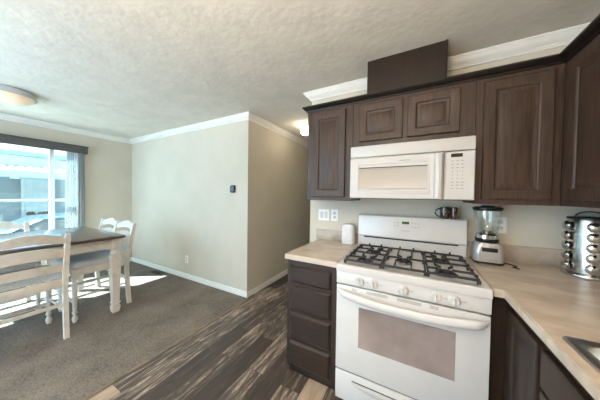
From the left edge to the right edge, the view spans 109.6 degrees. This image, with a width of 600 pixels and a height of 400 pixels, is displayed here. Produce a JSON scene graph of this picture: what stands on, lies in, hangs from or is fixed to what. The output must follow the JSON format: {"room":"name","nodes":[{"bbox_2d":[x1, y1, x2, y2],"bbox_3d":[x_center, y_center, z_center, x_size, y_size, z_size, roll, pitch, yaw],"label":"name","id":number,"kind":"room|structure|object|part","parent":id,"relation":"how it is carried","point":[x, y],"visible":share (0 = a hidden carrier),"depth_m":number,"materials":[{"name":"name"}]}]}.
{"room":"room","nodes":[
{"label":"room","id":0,"kind":"room"},
{"bbox_2d":[0,119,131,265],"bbox_3d":[-3.573,0.023,3.866,0.120,2.394,8.600,1,1,28],"label":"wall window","id":1,"kind":"structure","parent":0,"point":[108,163],"depth_m":3.77,"materials":[{"name":"paint"}]},
{"bbox_2d":[0,149,76,228],"bbox_3d":[-4.254,-0.080,2.534,0.125,1.585,2.390,1,1,28],"label":"window","id":2,"kind":"structure","parent":1,"relation":"attached to","point":[51,199],"depth_m":3.28,"materials":[{"name":"plastic"}]},
{"bbox_3d":[-4.284,0.014,2.551,0.044,0.035,2.210,1,1,28],"label":"rail","id":3,"kind":"part","parent":2,"relation":"part of","materials":[{"name":"plastic"}]},
{"bbox_2d":[0,133,88,154],"bbox_3d":[-4.193,-0.811,2.418,0.126,0.122,2.600,1,1,28],"label":"valance","id":4,"kind":"object","parent":1,"relation":"attached to","point":[4,138],"visible":1,"depth_m":3.08,"materials":[{"name":"grey fabric"}]},
{"bbox_2d":[65,152,76,227],"bbox_3d":[-3.690,0.153,3.400,0.044,1.910,0.145,1,1,28],"label":"sheer curtain","id":5,"kind":"object","parent":4,"relation":"hanging from","point":[71,179],"visible":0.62,"depth_m":3.40,"materials":[{"name":"white fabric"}]},
{"bbox_2d":[77,153,84,226],"bbox_3d":[-3.631,0.151,3.508,0.064,1.910,0.088,1,1,28],"label":"drape","id":6,"kind":"object","parent":4,"relation":"hanging from","point":[80,157],"visible":0.64,"depth_m":3.50,"materials":[{"name":"grey fabric"}]},
{"bbox_2d":[0,261,254,399],"bbox_3d":[-3.140,1.323,1.488,3.160,0.104,4.800,1,1,28],"label":"floor","id":7,"kind":"structure","parent":0,"point":[36,362],"depth_m":2.04,"materials":[{"name":"grey carpet"}]},
{"bbox_2d":[0,222,40,309],"bbox_3d":[-3.268,0.753,2.318,0.588,0.989,0.464,1,1,28],"label":"dining chair","id":8,"kind":"object","parent":7,"relation":"on","point":[3,225],"visible":0.41,"depth_m":2.37,"materials":[{"name":"white paint"}]},
{"bbox_3d":[-3.494,0.307,2.434,0.058,0.110,0.400,1,1,28],"label":"crest rail","id":9,"kind":"part","parent":8,"relation":"part of","materials":[{"name":"white paint"}]},
{"bbox_2d":[0,261,40,268],"bbox_3d":[-3.207,0.667,2.284,0.453,0.061,0.450,1,1,28],"label":"seat cushion","id":10,"kind":"object","parent":8,"relation":"on","point":[38,262],"depth_m":2.27,"materials":[{"name":"grey fabric"}]},
{"bbox_3d":[-3.359,0.755,2.612,0.118,0.970,0.034,1,1,28],"label":"leg","id":11,"kind":"part","parent":8,"relation":"part of","materials":[{"name":"white paint"}]},
{"bbox_3d":[-2.941,0.976,2.377,0.048,0.550,0.048,1,1,28],"label":"leg","id":12,"kind":"part","parent":8,"relation":"part of","materials":[{"name":"white paint"}]},
{"bbox_2d":[0,233,70,339],"bbox_3d":[-2.427,0.774,1.848,0.588,0.989,0.464,1,1,28],"label":"dining chair","id":13,"kind":"object","parent":7,"relation":"on","point":[52,275],"visible":1,"depth_m":1.80,"materials":[{"name":"white paint"}]},
{"bbox_2d":[0,265,61,291],"bbox_3d":[-2.485,0.686,1.879,0.453,0.061,0.450,1,1,28],"label":"seat cushion","id":14,"kind":"object","parent":13,"relation":"on","point":[40,279],"depth_m":1.81,"materials":[{"name":"grey fabric"}]},
{"bbox_3d":[-2.188,0.341,1.714,0.058,0.110,0.400,1,1,28],"label":"crest rail","id":15,"kind":"part","parent":13,"relation":"part of","materials":[{"name":"white paint"}]},
{"bbox_3d":[-2.565,0.986,2.159,0.048,0.550,0.048,1,1,28],"label":"leg","id":16,"kind":"part","parent":13,"relation":"part of","materials":[{"name":"white paint"}]},
{"bbox_3d":[-2.131,0.786,1.933,0.118,0.970,0.034,1,1,28],"label":"leg","id":17,"kind":"part","parent":13,"relation":"part of","materials":[{"name":"white paint"}]},
{"bbox_2d":[0,226,125,312],"bbox_3d":[-2.973,0.830,1.864,1.195,0.870,1.930,1,1,28],"label":"dining table","id":18,"kind":"object","parent":7,"relation":"on","point":[84,239],"visible":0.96,"depth_m":2.35,"materials":[{"name":"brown wood"}]},
{"bbox_3d":[-3.015,0.825,2.895,0.092,0.837,0.092,1,1,28],"label":"leg","id":19,"kind":"part","parent":18,"relation":"part of","materials":[{"name":"white paint"}]},
{"bbox_3d":[-2.095,0.848,2.397,0.092,0.837,0.092,1,1,28],"label":"leg","id":20,"kind":"part","parent":18,"relation":"part of","materials":[{"name":"white paint"}]},
{"bbox_2d":[45,218,118,302],"bbox_3d":[-2.786,0.751,2.738,0.464,0.989,0.588,1,1,28],"label":"dining chair","id":21,"kind":"object","parent":7,"relation":"on","point":[112,221],"visible":0.18,"depth_m":2.87,"materials":[{"name":"white paint"}]},
{"bbox_2d":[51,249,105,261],"bbox_3d":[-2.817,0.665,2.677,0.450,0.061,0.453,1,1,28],"label":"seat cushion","id":22,"kind":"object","parent":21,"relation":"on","point":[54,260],"depth_m":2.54,"materials":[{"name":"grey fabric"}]},
{"bbox_3d":[-2.870,0.753,3.034,0.034,0.970,0.118,1,1,28],"label":"leg","id":23,"kind":"part","parent":21,"relation":"part of","materials":[{"name":"white paint"}]},
{"bbox_3d":[-2.654,0.309,2.962,0.400,0.110,0.058,1,1,28],"label":"crest rail","id":24,"kind":"part","parent":21,"relation":"part of","materials":[{"name":"white paint"}]},
{"bbox_2d":[57,220,136,322],"bbox_3d":[-2.376,0.761,2.508,0.464,0.989,0.588,1,1,28],"label":"dining chair","id":25,"kind":"object","parent":7,"relation":"on","point":[83,264],"visible":0.73,"depth_m":2.38,"materials":[{"name":"white paint"}]},
{"bbox_3d":[-2.685,0.979,2.378,0.048,0.550,0.048,1,1,28],"label":"leg","id":26,"kind":"part","parent":25,"relation":"part of","materials":[{"name":"white paint"}]},
{"bbox_3d":[-2.324,0.988,2.183,0.048,0.550,0.048,1,1,28],"label":"leg","id":27,"kind":"part","parent":25,"relation":"part of","materials":[{"name":"white paint"}]},
{"bbox_2d":[57,250,123,269],"bbox_3d":[-2.406,0.675,2.447,0.450,0.061,0.453,1,1,28],"label":"seat cushion","id":28,"kind":"object","parent":25,"relation":"on","point":[96,259],"depth_m":2.34,"materials":[{"name":"grey fabric"}]},
{"bbox_3d":[-2.460,0.764,2.804,0.034,0.970,0.118,1,1,28],"label":"leg","id":29,"kind":"part","parent":25,"relation":"part of","materials":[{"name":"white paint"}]},
{"bbox_3d":[-2.244,0.319,2.732,0.400,0.110,0.058,1,1,28],"label":"crest rail","id":30,"kind":"part","parent":25,"relation":"part of","materials":[{"name":"white paint"}]},
{"bbox_3d":[-2.082,0.773,2.600,0.034,0.970,0.118,1,1,28],"label":"leg","id":31,"kind":"part","parent":25,"relation":"part of","materials":[{"name":"white paint"}]},
{"bbox_2d":[150,270,165,274],"bbox_3d":[-2.420,1.233,3.594,0.300,0.008,0.110,1,1,28],"label":"floor vent","id":32,"kind":"object","parent":7,"relation":"in","point":[156,272],"visible":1,"depth_m":3.59,"materials":[{"name":"metal"}]},
{"bbox_2d":[132,121,242,289],"bbox_3d":[-2.026,0.052,3.542,2.910,2.394,0.100,1,1,28],"label":"wall","id":33,"kind":"structure","parent":0,"point":[183,203],"depth_m":3.30,"materials":[{"name":"paint"}]},
{"bbox_2d":[230,185,235,192],"bbox_3d":[-0.911,-0.150,2.862,0.084,0.104,0.028,1,1,28],"label":"thermostat","id":34,"kind":"object","parent":33,"relation":"attached to","point":[232,187],"visible":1,"depth_m":2.85,"materials":[{"name":"black plastic"}]},
{"bbox_2d":[88,274,342,399],"bbox_3d":[0.398,1.371,1.735,3.130,0.100,8.600,1,1,28],"label":"floor","id":35,"kind":"structure","parent":0,"point":[242,354],"depth_m":1.66,"materials":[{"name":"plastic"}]},
{"bbox_2d":[82,298,249,399],"bbox_3d":[-1.775,1.306,0.684,0.030,0.008,4.685,1,1,28],"label":"floor strip","id":36,"kind":"object","parent":35,"relation":"on","point":[91,395],"visible":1,"depth_m":1.73,"materials":[{"name":"brown wood"}]},
{"bbox_2d":[287,259,337,389],"bbox_3d":[0.219,0.879,1.786,0.398,0.873,0.636,1,1,28],"label":"base cabinet","id":37,"kind":"object","parent":35,"relation":"on","point":[312,288],"visible":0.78,"depth_m":1.50,"materials":[{"name":"brown wood"}]},
{"bbox_3d":[0.061,1.146,1.523,0.322,0.178,0.019,1,1,28],"label":"drawer","id":38,"kind":"part","parent":37,"relation":"part of","materials":[{"name":"brown wood"}]},
{"bbox_3d":[0.064,0.939,1.519,0.322,0.193,0.019,1,1,28],"label":"drawer","id":39,"kind":"part","parent":37,"relation":"part of","materials":[{"name":"brown wood"}]},
{"bbox_3d":[0.067,0.729,1.515,0.322,0.183,0.019,1,1,28],"label":"drawer","id":40,"kind":"part","parent":37,"relation":"part of","materials":[{"name":"brown wood"}]},
{"bbox_3d":[0.070,0.552,1.511,0.322,0.127,0.019,1,1,28],"label":"drawer","id":41,"kind":"part","parent":37,"relation":"part of","materials":[{"name":"brown wood"}]},
{"bbox_2d":[285,229,357,267],"bbox_3d":[0.210,0.372,1.780,0.432,0.138,0.644,1,1,28],"label":"countertop","id":42,"kind":"structure","parent":37,"relation":"on","point":[328,249],"depth_m":1.70,"materials":[{"name":"beige laminate"}]},
{"bbox_2d":[342,223,354,244],"bbox_3d":[0.439,0.310,1.927,0.116,0.186,0.070,1,1,28],"label":"smart speaker","id":43,"kind":"object","parent":42,"relation":"on","point":[348,230],"visible":1,"depth_m":1.90},
{"bbox_2d":[335,214,492,399],"bbox_3d":[0.715,0.734,1.458,0.777,1.192,0.696,1,1,28],"label":"gas range","id":44,"kind":"object","parent":35,"relation":"on","point":[413,319],"visible":1,"depth_m":1.23,"materials":[{"name":"white metal"}]},
{"bbox_3d":[0.366,0.504,1.302,0.056,0.056,0.017,1,1,28],"label":"knob","id":45,"kind":"part","parent":44,"relation":"part of","materials":[{"name":"white plastic"}]},
{"bbox_3d":[0.564,1.186,1.209,0.555,0.048,0.021,1,1,28],"label":"handle","id":46,"kind":"part","parent":44,"relation":"part of","materials":[{"name":"white metal"}]},
{"bbox_3d":[0.437,0.505,1.264,0.056,0.056,0.017,1,1,28],"label":"knob","id":47,"kind":"part","parent":44,"relation":"part of","materials":[{"name":"white plastic"}]},
{"bbox_3d":[0.577,1.210,1.226,0.773,0.190,0.023,1,1,28],"label":"storage drawer","id":48,"kind":"part","parent":44,"relation":"part of","materials":[{"name":"white metal"}]},
{"bbox_3d":[0.577,0.509,1.188,0.056,0.056,0.017,1,1,28],"label":"knob","id":49,"kind":"part","parent":44,"relation":"part of","materials":[{"name":"white plastic"}]},
{"bbox_3d":[0.582,0.831,1.218,0.773,0.550,0.025,1,1,28],"label":"oven door","id":50,"kind":"part","parent":44,"relation":"part of","materials":[{"name":"white metal"}]},
{"bbox_3d":[0.567,0.608,1.179,0.753,0.068,0.068,1,1,28],"label":"handle","id":51,"kind":"part","parent":44,"relation":"part of","materials":[{"name":"white metal"}]},
{"bbox_2d":[336,245,492,299],"bbox_3d":[0.730,0.439,1.472,0.777,0.047,0.651,1,1,28],"label":"cooktop","id":52,"kind":"object","parent":44,"relation":"in","point":[438,271],"depth_m":1.29,"materials":[{"name":"metal"}]},
{"bbox_3d":[0.586,0.507,1.210,0.773,0.080,0.030,1,1,28],"label":"control panel","id":53,"kind":"part","parent":44,"relation":"part of","materials":[{"name":"white metal"}]},
{"bbox_3d":[0.715,0.513,1.113,0.056,0.056,0.017,1,1,28],"label":"knob","id":54,"kind":"part","parent":44,"relation":"part of","materials":[{"name":"white plastic"}]},
{"bbox_2d":[435,207,449,218],"bbox_3d":[1.081,0.096,1.610,0.098,0.086,0.062,1,1,28],"label":"mug","id":55,"kind":"object","parent":44,"relation":"on","point":[444,211],"visible":1,"depth_m":1.58,"materials":[{"name":"metal"}]},
{"bbox_2d":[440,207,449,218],"bbox_3d":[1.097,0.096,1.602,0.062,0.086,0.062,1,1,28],"label":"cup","id":56,"kind":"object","parent":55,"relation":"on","point":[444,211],"depth_m":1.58,"materials":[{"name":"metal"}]},
{"bbox_2d":[450,207,457,218],"bbox_3d":[1.147,0.098,1.575,0.047,0.086,0.047,1,1,28],"label":"mug","id":57,"kind":"object","parent":44,"relation":"on","point":[453,210],"visible":1,"depth_m":1.56,"materials":[{"name":"brown ceramic"}]},
{"bbox_3d":[0.785,0.514,1.076,0.056,0.056,0.017,1,1,28],"label":"knob","id":58,"kind":"part","parent":44,"relation":"part of","materials":[{"name":"white plastic"}]},
{"bbox_2d":[488,296,545,399],"bbox_3d":[1.307,0.910,1.028,0.674,0.873,0.934,1,1,28],"label":"base cabinet","id":59,"kind":"object","parent":35,"relation":"on","point":[515,348],"visible":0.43,"depth_m":0.94,"materials":[{"name":"brown wood"}]},
{"bbox_3d":[0.911,0.863,0.879,0.018,0.705,0.275,1,1,28],"label":"door","id":60,"kind":"part","parent":59,"relation":"part of","materials":[{"name":"brown wood"}]},
{"bbox_2d":[539,345,594,399],"bbox_3d":[0.869,0.922,0.166,0.624,0.873,0.998,1,1,28],"label":"base cabinet","id":61,"kind":"object","parent":35,"relation":"on","point":[557,382],"visible":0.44,"depth_m":0.65,"materials":[{"name":"brown wood"}]},
{"bbox_2d":[466,241,599,399],"bbox_3d":[0.922,0.405,0.293,0.676,0.154,2.584,1,1,28],"label":"countertop","id":62,"kind":"structure","parent":61,"relation":"on","point":[555,304],"depth_m":0.94,"materials":[{"name":"beige laminate"}]},
{"bbox_2d":[470,205,518,268],"bbox_3d":[1.301,0.231,1.424,0.224,0.388,0.183,1,1,28],"label":"blender","id":63,"kind":"object","parent":62,"relation":"on","point":[486,248],"visible":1,"depth_m":1.40,"materials":[{"name":"silver metal"}]},
{"bbox_2d":[475,239,498,242],"bbox_3d":[1.278,0.277,1.450,0.124,0.013,0.124,1,1,28],"label":"socket","id":64,"kind":"object","parent":63,"relation":"attached to","point":[476,240],"depth_m":1.40,"materials":[{"name":"black plastic"}]},
{"bbox_3d":[1.282,0.055,1.445,0.162,0.036,0.161,1,1,28],"label":"lid","id":65,"kind":"part","parent":63,"relation":"part of","materials":[{"name":"black plastic"}]},
{"bbox_2d":[560,211,599,281],"bbox_3d":[1.643,0.249,1.200,0.208,0.372,0.208,1,1,28],"label":"spice carousel","id":66,"kind":"object","parent":62,"relation":"on","point":[578,242],"visible":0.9,"depth_m":1.18,"materials":[{"name":"silver metal"}]},
{"bbox_2d":[560,259,569,268],"bbox_3d":[1.551,0.374,1.240,0.025,0.053,0.053,1,1,22],"label":"spice jar","id":67,"kind":"object","parent":66,"relation":"on","point":[564,263],"visible":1,"depth_m":1.23,"materials":[{"name":"silver glass"}]},
{"bbox_2d":[561,250,569,258],"bbox_3d":[1.552,0.317,1.239,0.025,0.053,0.053,1,1,22],"label":"spice jar","id":68,"kind":"object","parent":67,"relation":"on","point":[565,254],"visible":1,"depth_m":1.23,"materials":[{"name":"silver glass"}]},
{"bbox_2d":[561,240,569,248],"bbox_3d":[1.552,0.260,1.237,0.025,0.053,0.053,1,1,22],"label":"spice jar","id":69,"kind":"object","parent":68,"relation":"on","point":[565,244],"visible":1,"depth_m":1.23,"materials":[{"name":"silver glass"}]},
{"bbox_2d":[561,230,570,238],"bbox_3d":[1.553,0.203,1.236,0.025,0.053,0.053,1,1,22],"label":"spice jar","id":70,"kind":"object","parent":69,"relation":"on","point":[565,234],"visible":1,"depth_m":1.23,"materials":[{"name":"silver glass"}]},
{"bbox_2d":[562,221,570,229],"bbox_3d":[1.554,0.146,1.235,0.025,0.053,0.053,1,1,22],"label":"spice jar","id":71,"kind":"object","parent":70,"relation":"on","point":[566,225],"visible":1,"depth_m":1.23,"materials":[{"name":"silver glass"}]},
{"bbox_3d":[1.646,0.082,1.197,0.007,0.038,0.116,0,2,-42],"label":"handle","id":72,"kind":"part","parent":66,"relation":"part of","materials":[{"name":"black plastic"}]},
{"bbox_2d":[585,265,599,274],"bbox_3d":[1.571,0.377,1.135,0.025,0.053,0.053,0,2,-44],"label":"spice jar","id":73,"kind":"object","parent":66,"relation":"on","point":[590,269],"visible":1,"depth_m":1.13,"materials":[{"name":"silver glass"}]},
{"bbox_2d":[585,255,599,264],"bbox_3d":[1.572,0.320,1.134,0.025,0.053,0.053,0,2,-44],"label":"spice jar","id":74,"kind":"object","parent":73,"relation":"on","point":[591,259],"visible":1,"depth_m":1.13,"materials":[{"name":"silver glass"}]},
{"bbox_2d":[586,244,599,253],"bbox_3d":[1.573,0.263,1.133,0.025,0.053,0.053,0,2,-44],"label":"spice jar","id":75,"kind":"object","parent":74,"relation":"on","point":[592,248],"visible":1,"depth_m":1.13,"materials":[{"name":"silver glass"}]},
{"bbox_2d":[586,234,599,243],"bbox_3d":[1.574,0.206,1.131,0.025,0.053,0.053,0,2,-44],"label":"spice jar","id":76,"kind":"object","parent":75,"relation":"on","point":[592,238],"visible":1,"depth_m":1.13,"materials":[{"name":"silver glass"}]},
{"bbox_2d":[586,223,599,232],"bbox_3d":[1.574,0.149,1.130,0.025,0.053,0.053,0,2,-44],"label":"spice jar","id":77,"kind":"object","parent":76,"relation":"on","point":[592,227],"visible":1,"depth_m":1.13,"materials":[{"name":"silver glass"}]},
{"bbox_2d":[562,336,599,373],"bbox_3d":[0.875,0.529,0.201,0.539,0.182,0.815,1,1,28],"label":"sink","id":78,"kind":"object","parent":62,"relation":"in","point":[589,350],"visible":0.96,"depth_m":0.62,"materials":[{"name":"metal"}]},
{"bbox_2d":[588,348,599,359],"bbox_3d":[0.875,0.532,0.201,0.467,0.176,0.743,1,1,28],"label":"basin","id":79,"kind":"object","parent":78,"relation":"in","point":[594,352],"depth_m":0.62,"materials":[{"name":"metal"}]},
{"bbox_3d":[0.718,0.940,0.525,0.018,0.560,0.475,1,1,28],"label":"door","id":80,"kind":"part","parent":61,"relation":"part of","materials":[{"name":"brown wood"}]},
{"bbox_2d":[241,120,309,291],"bbox_3d":[0.201,0.064,4.497,0.100,2.394,3.900,1,1,28],"label":"wall","id":81,"kind":"structure","parent":0,"point":[275,204],"depth_m":3.19,"materials":[{"name":"paint"}]},
{"bbox_2d":[0,111,307,146],"bbox_3d":[-2.466,-1.106,3.137,8.385,0.075,2.618,0,1,-29],"label":"crown molding","id":82,"kind":"structure","parent":81,"relation":"attached to","point":[248,115],"depth_m":3.23,"materials":[{"name":"white paint"}]},
{"bbox_2d":[130,257,287,297],"bbox_3d":[-2.350,1.218,2.879,3.024,0.078,8.000,1,1,28],"label":"baseboard","id":83,"kind":"structure","parent":81,"relation":"attached to","point":[239,292],"depth_m":3.22,"materials":[{"name":"white paint"}]},
{"bbox_2d":[0,0,599,141],"bbox_3d":[-0.890,-1.156,2.400,6.180,0.100,8.600,1,1,28],"label":"ceiling","id":84,"kind":"structure","parent":0,"point":[129,69],"depth_m":1.49,"materials":[{"name":"paint"}]},
{"bbox_2d":[0,84,37,105],"bbox_3d":[-3.002,-1.070,2.179,0.376,0.120,0.376,1,1,28],"label":"ceiling light","id":85,"kind":"object","parent":84,"relation":"attached to","point":[8,94],"visible":1,"depth_m":2.15,"materials":[{"name":"white glass"}]},
{"bbox_2d":[0,90,34,105],"bbox_3d":[-3.002,-1.046,2.180,0.352,0.072,0.352,1,1,28],"label":"diffuser","id":86,"kind":"object","parent":85,"relation":"attached to","point":[16,97],"depth_m":2.15,"materials":[{"name":"beige"}]},
{"bbox_2d":[301,124,307,134],"bbox_3d":[0.080,-1.032,3.127,0.144,0.149,0.144,1,1,28],"label":"ceiling light","id":87,"kind":"object","parent":84,"relation":"attached to","point":[304,130],"visible":0.82,"depth_m":3.08,"materials":[{"name":"white glass"}]},
{"bbox_2d":[367,39,447,93],"bbox_3d":[0.792,-0.913,1.603,0.512,0.304,0.206,1,1,28],"label":"duct cover","id":88,"kind":"object","parent":84,"relation":"attached to","point":[428,62],"visible":0.59,"depth_m":1.50,"materials":[{"name":"brown wood"}]},
{"bbox_2d":[310,46,599,249],"bbox_3d":[1.041,0.132,1.752,2.070,2.394,0.100,1,1,28],"label":"wall","id":89,"kind":"structure","parent":0,"point":[527,225],"depth_m":1.55,"materials":[{"name":"paint"}]},
{"bbox_2d":[318,209,329,220],"bbox_3d":[0.238,0.150,2.124,0.118,0.115,0.010,1,1,28],"label":"light switch","id":90,"kind":"object","parent":89,"relation":"attached to","point":[323,214],"visible":1,"depth_m":2.12,"materials":[{"name":"white plastic"}]},
{"bbox_2d":[307,104,358,200],"bbox_3d":[0.310,-0.386,1.898,0.400,0.774,0.324,1,1,28],"label":"upper cabinet","id":91,"kind":"object","parent":89,"relation":"attached to","point":[330,131],"visible":0.94,"depth_m":1.75,"materials":[{"name":"brown wood"}]},
{"bbox_3d":[0.235,-0.381,1.765,0.288,0.707,0.018,1,1,28],"label":"door","id":92,"kind":"part","parent":91,"relation":"part of","materials":[{"name":"brown wood"}]},
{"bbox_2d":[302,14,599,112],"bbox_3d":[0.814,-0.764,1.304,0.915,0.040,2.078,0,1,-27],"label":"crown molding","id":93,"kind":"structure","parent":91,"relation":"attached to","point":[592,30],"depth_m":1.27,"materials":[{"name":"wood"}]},
{"bbox_2d":[331,209,337,220],"bbox_3d":[0.339,0.150,2.069,0.072,0.115,0.010,1,1,28],"label":"wall outlet","id":94,"kind":"object","parent":89,"relation":"attached to","point":[334,212],"visible":1,"depth_m":2.07,"materials":[{"name":"white plastic"}]},
{"bbox_2d":[316,229,357,243],"bbox_3d":[0.359,0.349,2.055,0.432,0.100,0.020,1,1,28],"label":"backsplash","id":95,"kind":"structure","parent":89,"relation":"attached to","point":[332,235],"depth_m":2.08,"materials":[{"name":"laminate"}]},
{"bbox_2d":[353,80,476,146],"bbox_3d":[0.824,-0.578,1.618,0.760,0.362,0.324,1,1,28],"label":"upper cabinet","id":96,"kind":"object","parent":89,"relation":"attached to","point":[446,111],"visible":0.91,"depth_m":1.45,"materials":[{"name":"brown wood"}]},
{"bbox_3d":[0.594,-0.586,1.569,0.302,0.280,0.018,1,1,28],"label":"door","id":97,"kind":"part","parent":96,"relation":"part of","materials":[{"name":"brown wood"}]},
{"bbox_2d":[350,136,475,201],"bbox_3d":[0.798,-0.195,1.582,0.770,0.400,0.418,1,1,28],"label":"microwave","id":98,"kind":"object","parent":96,"relation":"attached to","point":[435,169],"visible":1,"depth_m":1.40,"materials":[{"name":"white plastic"}]},
{"bbox_3d":[0.648,-0.158,1.485,0.592,0.298,0.032,1,1,28],"label":"door","id":99,"kind":"part","parent":98,"relation":"part of","materials":[{"name":"white plastic"}]},
{"bbox_3d":[0.721,-0.352,1.444,0.750,0.082,0.027,1,1,28],"label":"vent panel","id":100,"kind":"part","parent":98,"relation":"part of","materials":[{"name":"white plastic"}]},
{"bbox_3d":[0.867,-0.151,1.329,0.046,0.283,0.038,1,1,28],"label":"handle","id":101,"kind":"part","parent":98,"relation":"part of","materials":[{"name":"white plastic"}]},
{"bbox_3d":[0.980,-0.150,1.305,0.154,0.298,0.032,1,1,28],"label":"control panel","id":102,"kind":"part","parent":98,"relation":"part of","materials":[{"name":"white plastic"}]},
{"bbox_3d":[0.884,-0.578,1.412,0.298,0.280,0.018,1,1,28],"label":"door","id":103,"kind":"part","parent":96,"relation":"part of","materials":[{"name":"brown wood"}]},
{"bbox_2d":[303,22,590,101],"bbox_3d":[0.681,-1.021,1.210,2.038,0.075,8.000,1,1,28],"label":"crown molding","id":104,"kind":"structure","parent":89,"relation":"attached to","point":[563,37],"depth_m":1.47,"materials":[{"name":"white paint"}]},
{"bbox_2d":[493,217,506,233],"bbox_3d":[1.410,0.177,1.490,0.072,0.115,0.010,1,1,28],"label":"wall outlet","id":105,"kind":"object","parent":89,"relation":"attached to","point":[499,223],"visible":1,"depth_m":1.49,"materials":[{"name":"white plastic"}]},
{"bbox_2d":[463,63,565,205],"bbox_3d":[1.319,-0.360,1.353,0.371,0.774,0.324,1,1,28],"label":"upper cabinet","id":106,"kind":"object","parent":89,"relation":"attached to","point":[519,121],"visible":0.94,"depth_m":1.21,"materials":[{"name":"brown wood"}]},
{"bbox_3d":[1.244,-0.356,1.219,0.297,0.707,0.018,1,1,28],"label":"door","id":107,"kind":"part","parent":106,"relation":"part of","materials":[{"name":"brown wood"}]},
{"bbox_2d":[466,241,563,267],"bbox_3d":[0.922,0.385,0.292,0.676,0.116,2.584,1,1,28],"label":"backsplash","id":108,"kind":"structure","parent":89,"relation":"attached to","point":[549,257],"depth_m":1.41,"materials":[{"name":"laminate"}]},
{"bbox_2d":[560,33,599,207],"bbox_3d":[1.365,-0.346,0.726,0.342,0.774,1.384,1,1,28],"label":"upper cabinet","id":109,"kind":"object","parent":89,"relation":"attached to","point":[580,168],"visible":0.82,"depth_m":0.99,"materials":[{"name":"brown wood"}]},
{"label":"outside","id":110,"kind":"structure","parent":0,"visible":0},
{"bbox_3d":[-14.557,1.735,10.172,24.800,0.100,44.000,1,1,28],"label":"floor","id":111,"kind":"structure","parent":110,"visible":0},
{"bbox_2d":[0,213,64,232],"bbox_3d":[-7.128,1.147,6.215,1.813,1.448,4.412,1,1,28],"label":"car","id":112,"kind":"object","parent":111,"relation":"on","point":[37,222],"visible":0.12,"depth_m":5.57,"materials":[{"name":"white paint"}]},
{"bbox_2d":[0,143,65,221],"bbox_3d":[-13.122,-0.727,10.502,5.700,4.850,18.600,1,1,28],"label":"house","id":113,"kind":"structure","parent":111,"relation":"on","point":[10,154],"depth_m":8.66,"materials":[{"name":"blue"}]},
{"bbox_3d":[-11.054,0.234,8.952,0.050,2.450,0.920,1,1,28],"label":"door","id":114,"kind":"part","parent":113,"relation":"part of","materials":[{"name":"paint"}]},
{"bbox_3d":[-11.044,0.225,8.946,0.013,2.070,0.620,1,1,28],"label":"door panel","id":115,"kind":"part","parent":113,"relation":"part of","materials":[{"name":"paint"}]},
{"bbox_2d":[0,164,65,179],"bbox_3d":[-9.573,0.279,9.163,1.660,2.995,13.000,1,1,28],"label":"carport","id":116,"kind":"object","parent":111,"relation":"on","point":[5,171],"visible":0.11,"depth_m":7.45,"materials":[{"name":"white metal"}]},
{"bbox_2d":[24,211,48,216],"bbox_3d":[-10.582,1.109,8.656,0.404,1.327,0.830,1,1,28],"label":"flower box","id":117,"kind":"object","parent":111,"relation":"on","point":[29,212],"visible":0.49,"depth_m":8.49,"materials":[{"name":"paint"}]}
]}

